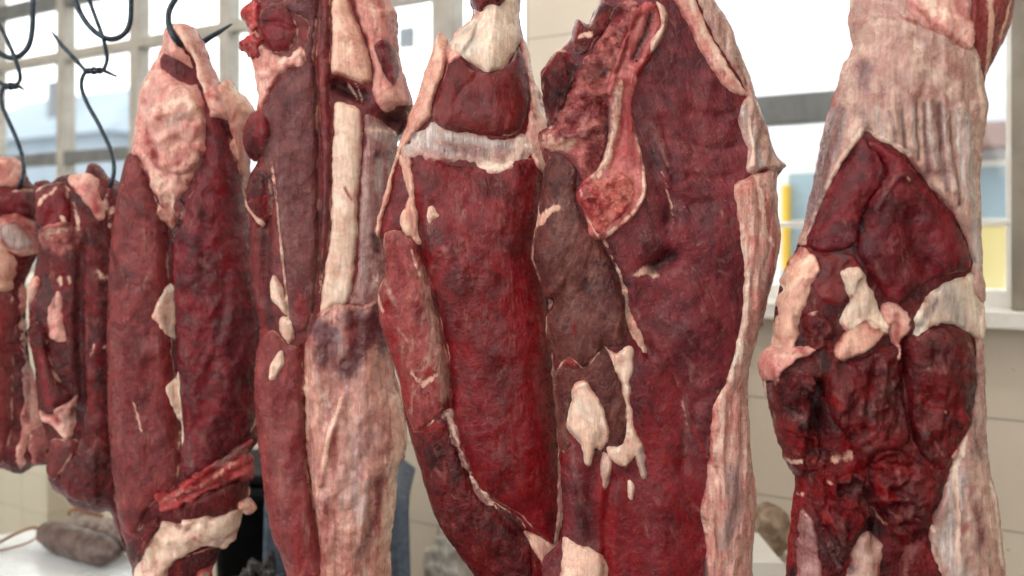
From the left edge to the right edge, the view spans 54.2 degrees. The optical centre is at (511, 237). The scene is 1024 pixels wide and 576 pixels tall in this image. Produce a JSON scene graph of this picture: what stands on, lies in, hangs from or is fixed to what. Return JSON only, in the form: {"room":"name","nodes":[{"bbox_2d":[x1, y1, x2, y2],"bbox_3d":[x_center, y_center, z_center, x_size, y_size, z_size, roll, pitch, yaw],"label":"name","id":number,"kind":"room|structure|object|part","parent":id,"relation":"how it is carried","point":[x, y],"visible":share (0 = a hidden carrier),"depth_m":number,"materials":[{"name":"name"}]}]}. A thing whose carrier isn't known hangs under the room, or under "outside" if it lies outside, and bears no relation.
{"room":"food shop","nodes":[
{"label":"food shop","id":0,"kind":"room"},
{"bbox_2d":[26,163,125,549],"bbox_3d":[-0.841,0.240,1.937,0.208,0.773,0.110,0,0,0],"label":"beef","id":1,"kind":"object","parent":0,"point":[74,214],"visible":0.85,"depth_m":1.91,"materials":[{"name":"red food"}]},
{"bbox_2d":[106,23,259,575],"bbox_3d":[-0.592,0.159,1.801,0.291,1.102,0.124,0,0,0],"label":"beef cut","id":2,"kind":"object","parent":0,"point":[183,323],"visible":0.97,"depth_m":1.77,"materials":[{"name":"red food"}]},
{"bbox_2d":[100,0,1023,575],"bbox_3d":[0.050,-0.600,3.075,9.200,4.300,0.180,0,0,34],"label":"wall","id":3,"kind":"structure","parent":0,"point":[550,22],"depth_m":2.56,"materials":[{"name":"paint"}]},
{"bbox_2d":[25,273,33,283],"bbox_3d":[-1.620,0.179,4.142,4.137,0.041,0.240,0,0,34],"label":"trim","id":4,"kind":"structure","parent":3,"relation":"attached to","point":[30,276],"depth_m":4.31,"materials":[{"name":"white stone"}]},
{"bbox_2d":[0,284,76,534],"bbox_3d":[-2.421,0.877,4.485,1.523,1.345,0.220,0,0,34],"label":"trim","id":5,"kind":"structure","parent":3,"relation":"attached to","point":[27,499],"depth_m":4.04,"materials":[{"name":"beige tile"}]},
{"bbox_2d":[0,0,527,272],"bbox_3d":[-1.592,-0.593,4.166,4.057,1.515,0.072,0,0,34],"label":"window","id":6,"kind":"structure","parent":3,"relation":"in","point":[447,15],"depth_m":4.26,"materials":[{"name":"paint"}]},
{"bbox_2d":[764,299,1023,330],"bbox_3d":[0.863,0.179,2.472,1.231,0.041,0.260,0,0,34],"label":"trim","id":7,"kind":"structure","parent":3,"relation":"attached to","point":[1002,318],"depth_m":2.19,"materials":[{"name":"white stone"}]},
{"bbox_2d":[1011,0,1023,309],"bbox_3d":[1.208,-0.596,2.223,0.160,1.509,0.150,0,0,34],"label":"trim","id":8,"kind":"structure","parent":3,"relation":"attached to","point":[1017,25],"depth_m":2.20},
{"bbox_3d":[-1.394,-2.810,0.913,9.500,0.120,5.380,0,0,34],"label":"ceiling","id":9,"kind":"structure","parent":0,"visible":0},
{"bbox_3d":[-0.231,-1.699,1.695,3.304,2.102,1.552,0,0,0],"label":"rail","id":10,"kind":"object","parent":9,"relation":"hanging from","visible":0},
{"bbox_2d":[0,0,35,59],"bbox_3d":[-1.029,-0.526,2.055,0.106,0.321,0.011,0,0,0],"label":"hook","id":11,"kind":"object","parent":10,"relation":"hanging from","point":[32,26],"visible":1,"depth_m":2.05,"materials":[{"name":"metal"}]},
{"bbox_2d":[0,22,25,188],"bbox_3d":[-1.029,-0.283,2.042,0.107,0.378,0.044,0,0,13],"label":"wire hook","id":12,"kind":"object","parent":11,"relation":"hanging from","point":[11,86],"visible":1,"depth_m":2.05,"materials":[{"name":"metal"}]},
{"bbox_2d":[0,156,48,473],"bbox_3d":[-1.036,0.141,2.050,0.180,0.720,0.106,0,0,-13],"label":"beef cut","id":13,"kind":"object","parent":12,"relation":"hanging from","point":[24,445],"visible":0.97,"depth_m":2.02,"materials":[{"name":"red food"}]},
{"bbox_2d":[72,0,133,41],"bbox_3d":[-0.803,-0.535,1.952,0.129,0.303,0.011,0,0,0],"label":"hook","id":14,"kind":"object","parent":10,"relation":"hanging from","point":[124,33],"visible":0.99,"depth_m":1.95,"materials":[{"name":"metal"}]},
{"bbox_2d":[50,0,116,187],"bbox_3d":[-0.829,-0.292,1.944,0.142,0.404,0.036,0,0,9],"label":"wire hook","id":15,"kind":"object","parent":14,"relation":"hanging from","point":[93,70],"visible":1,"depth_m":1.95,"materials":[{"name":"metal"}]},
{"bbox_2d":[165,0,182,46],"bbox_3d":[-0.598,-0.379,1.814,0.030,0.081,0.090,0,0,0],"label":"hook","id":16,"kind":"object","parent":10,"relation":"hanging from","point":[170,29],"depth_m":1.78,"materials":[{"name":"metal"}]},
{"bbox_2d":[203,23,231,43],"bbox_3d":[-0.521,-0.362,1.814,0.050,0.035,0.090,0,0,0],"label":"hook","id":17,"kind":"object","parent":10,"relation":"hanging from","point":[211,36],"depth_m":1.84,"materials":[{"name":"metal"}]},
{"bbox_3d":[0.188,-0.541,1.475,0.056,0.291,0.046,0,0,0],"label":"hook","id":18,"kind":"object","parent":10,"relation":"hanging from","visible":0},
{"bbox_2d":[530,0,785,575],"bbox_3d":[0.213,0.079,1.437,0.374,1.023,0.104,0,0,0],"label":"beef cut","id":19,"kind":"object","parent":18,"relation":"hanging from","point":[655,248],"visible":1,"depth_m":1.41,"materials":[{"name":"red food"}]},
{"bbox_3d":[0.065,-0.215,1.429,0.029,0.117,0.078,0,0,-31],"label":"bone knob","id":20,"kind":"part","parent":19,"relation":"part of","materials":[{"name":"red food"}]},
{"bbox_3d":[0.115,-0.301,1.434,0.060,0.083,0.052,0,0,0],"label":"bone knob","id":21,"kind":"part","parent":19,"relation":"part of","materials":[{"name":"red food"}]},
{"bbox_3d":[-0.042,-0.551,1.589,0.061,0.271,0.033,0,0,0],"label":"hook","id":22,"kind":"object","parent":10,"relation":"hanging from","visible":0},
{"bbox_2d":[375,0,562,575],"bbox_3d":[-0.058,0.091,1.555,0.318,1.099,0.112,0,0,0],"label":"beef cut","id":23,"kind":"object","parent":22,"relation":"hanging from","point":[463,308],"visible":0.97,"depth_m":1.52,"materials":[{"name":"red food"}]},
{"bbox_3d":[0.537,-0.529,1.330,0.060,0.314,0.011,0,0,0],"label":"hook","id":24,"kind":"object","parent":10,"relation":"hanging from","visible":0},
{"bbox_2d":[757,0,1014,575],"bbox_3d":[0.497,0.063,1.307,0.342,0.948,0.116,0,0,0],"label":"meat","id":25,"kind":"object","parent":24,"relation":"hanging from","point":[873,370],"visible":1,"depth_m":1.27,"materials":[{"name":"red food"}]},
{"bbox_3d":[-0.331,-0.575,1.717,0.068,0.222,0.050,0,0,0],"label":"hook","id":26,"kind":"object","parent":10,"relation":"hanging from","visible":0},
{"bbox_2d":[239,0,412,575],"bbox_3d":[-0.316,0.085,1.678,0.297,1.186,0.105,0,0,0],"label":"beef cut","id":27,"kind":"object","parent":26,"relation":"hanging from","point":[335,102],"visible":0.98,"depth_m":1.64,"materials":[{"name":"food"}]},
{"bbox_3d":[-1.394,1.610,0.913,9.500,0.120,5.380,0,0,34],"label":"floor","id":28,"kind":"structure","parent":0,"visible":0},
{"bbox_2d":[0,529,132,575],"bbox_3d":[-1.274,1.160,1.817,1.300,0.780,1.300,0,0,-38],"label":"table","id":29,"kind":"object","parent":28,"relation":"on","point":[30,559],"visible":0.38,"depth_m":2.37,"materials":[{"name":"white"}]},
{"bbox_2d":[0,521,120,565],"bbox_3d":[-1.087,0.732,2.419,0.398,0.076,0.131,0,0,19],"label":"sausage","id":30,"kind":"object","parent":29,"relation":"on","point":[88,546],"visible":1,"depth_m":2.36,"materials":[{"name":"food"}]},
{"bbox_2d":[66,508,125,551],"bbox_3d":[-1.025,0.733,2.512,0.326,0.077,0.073,0,0,34],"label":"sausage","id":31,"kind":"object","parent":29,"relation":"on","point":[96,522],"visible":0.44,"depth_m":2.50,"materials":[{"name":"food"}]},
{"bbox_2d":[216,449,264,575],"bbox_3d":[-0.550,1.067,2.620,0.490,0.965,0.384,0,0,0],"label":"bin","id":32,"kind":"object","parent":28,"relation":"on","point":[230,561],"visible":0.02,"depth_m":2.45,"materials":[{"name":"black plastic"}]},
{"bbox_3d":[-0.550,0.600,2.620,0.400,0.030,0.330,0,0,0],"label":"lid","id":33,"kind":"part","parent":32,"relation":"part of","materials":[{"name":"black plastic"}]},
{"bbox_2d":[263,460,415,575],"bbox_3d":[-0.412,0.917,2.542,0.365,0.702,0.356,0,0,0],"label":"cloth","id":34,"kind":"object","parent":32,"relation":"on","point":[400,540],"visible":0.12,"depth_m":2.40,"materials":[{"name":"fabric"}]},
{"bbox_2d":[235,551,283,575],"bbox_3d":[-0.555,1.125,2.220,0.344,0.849,0.286,0,0,0],"label":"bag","id":35,"kind":"object","parent":28,"relation":"on","point":[268,567],"visible":0.96,"depth_m":2.21,"materials":[{"name":"grey plastic"}]},
{"bbox_2d":[423,526,473,575],"bbox_3d":[-0.165,1.174,2.914,0.269,0.752,0.242,0,0,-26],"label":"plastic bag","id":36,"kind":"object","parent":28,"relation":"on","point":[441,559],"visible":0.41,"depth_m":2.87,"materials":[{"name":"grey plastic"}]},
{"bbox_2d":[779,549,787,575],"bbox_3d":[0.370,1.150,2.220,0.600,0.800,0.480,0,0,0],"label":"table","id":37,"kind":"object","parent":28,"relation":"on","point":[783,558],"visible":0.05,"depth_m":2.33,"materials":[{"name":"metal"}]},
{"bbox_2d":[752,533,782,575],"bbox_3d":[0.412,0.708,2.155,0.288,0.085,0.210,0,0,0],"label":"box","id":38,"kind":"object","parent":37,"relation":"on","point":[766,562],"visible":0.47,"depth_m":2.06,"materials":[{"name":"white cardboard"}]},
{"bbox_2d":[754,502,790,556],"bbox_3d":[0.601,0.685,2.345,0.108,0.129,0.114,0,0,0],"label":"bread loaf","id":39,"kind":"object","parent":37,"relation":"on","point":[772,523],"visible":0.59,"depth_m":2.30,"materials":[{"name":"brown food"}]},
{"bbox_3d":[32.525,2.100,51.685,120.000,0.100,116.500,0,0,34],"label":"ground","id":40,"kind":"structure","parent":0,"visible":0},
{"bbox_2d":[7,81,252,262],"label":"window","id":41,"kind":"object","parent":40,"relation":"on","point":[34,122],"visible":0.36,"depth_m":46.70,"materials":[{"name":"glass"}]},
{"bbox_2d":[248,0,1005,282],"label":"window","id":42,"kind":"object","parent":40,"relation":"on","point":[786,47],"visible":0.22,"depth_m":18.75,"materials":[{"name":"glass"}]},
{"bbox_2d":[756,26,1010,306],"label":"window","id":43,"kind":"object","parent":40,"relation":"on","point":[796,184],"visible":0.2,"depth_m":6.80,"materials":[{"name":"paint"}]},
{"bbox_3d":[2.055,-0.080,7.502,0.048,0.640,0.090,0,0,34],"label":"post","id":44,"kind":"part","parent":43,"relation":"part of","materials":[{"name":"yellow"}]},
{"bbox_3d":[2.207,0.170,7.524,0.342,0.500,0.065,0,0,34],"label":"panel","id":45,"kind":"part","parent":43,"relation":"part of","materials":[{"name":"yellow"}]},
{"bbox_3d":[2.197,-0.310,7.509,0.242,0.360,0.060,0,0,34],"label":"pane","id":46,"kind":"part","parent":43,"relation":"part of","materials":[{"name":"glass"}]},
{"bbox_3d":[3.319,-0.310,6.760,0.319,0.360,0.060,0,0,34],"label":"pane","id":47,"kind":"part","parent":43,"relation":"part of","materials":[{"name":"clear glass"}]},
{"bbox_3d":[3.329,0.170,6.774,0.419,0.500,0.065,0,0,34],"label":"panel","id":48,"kind":"part","parent":43,"relation":"part of","materials":[{"name":"yellow"}]}
]}

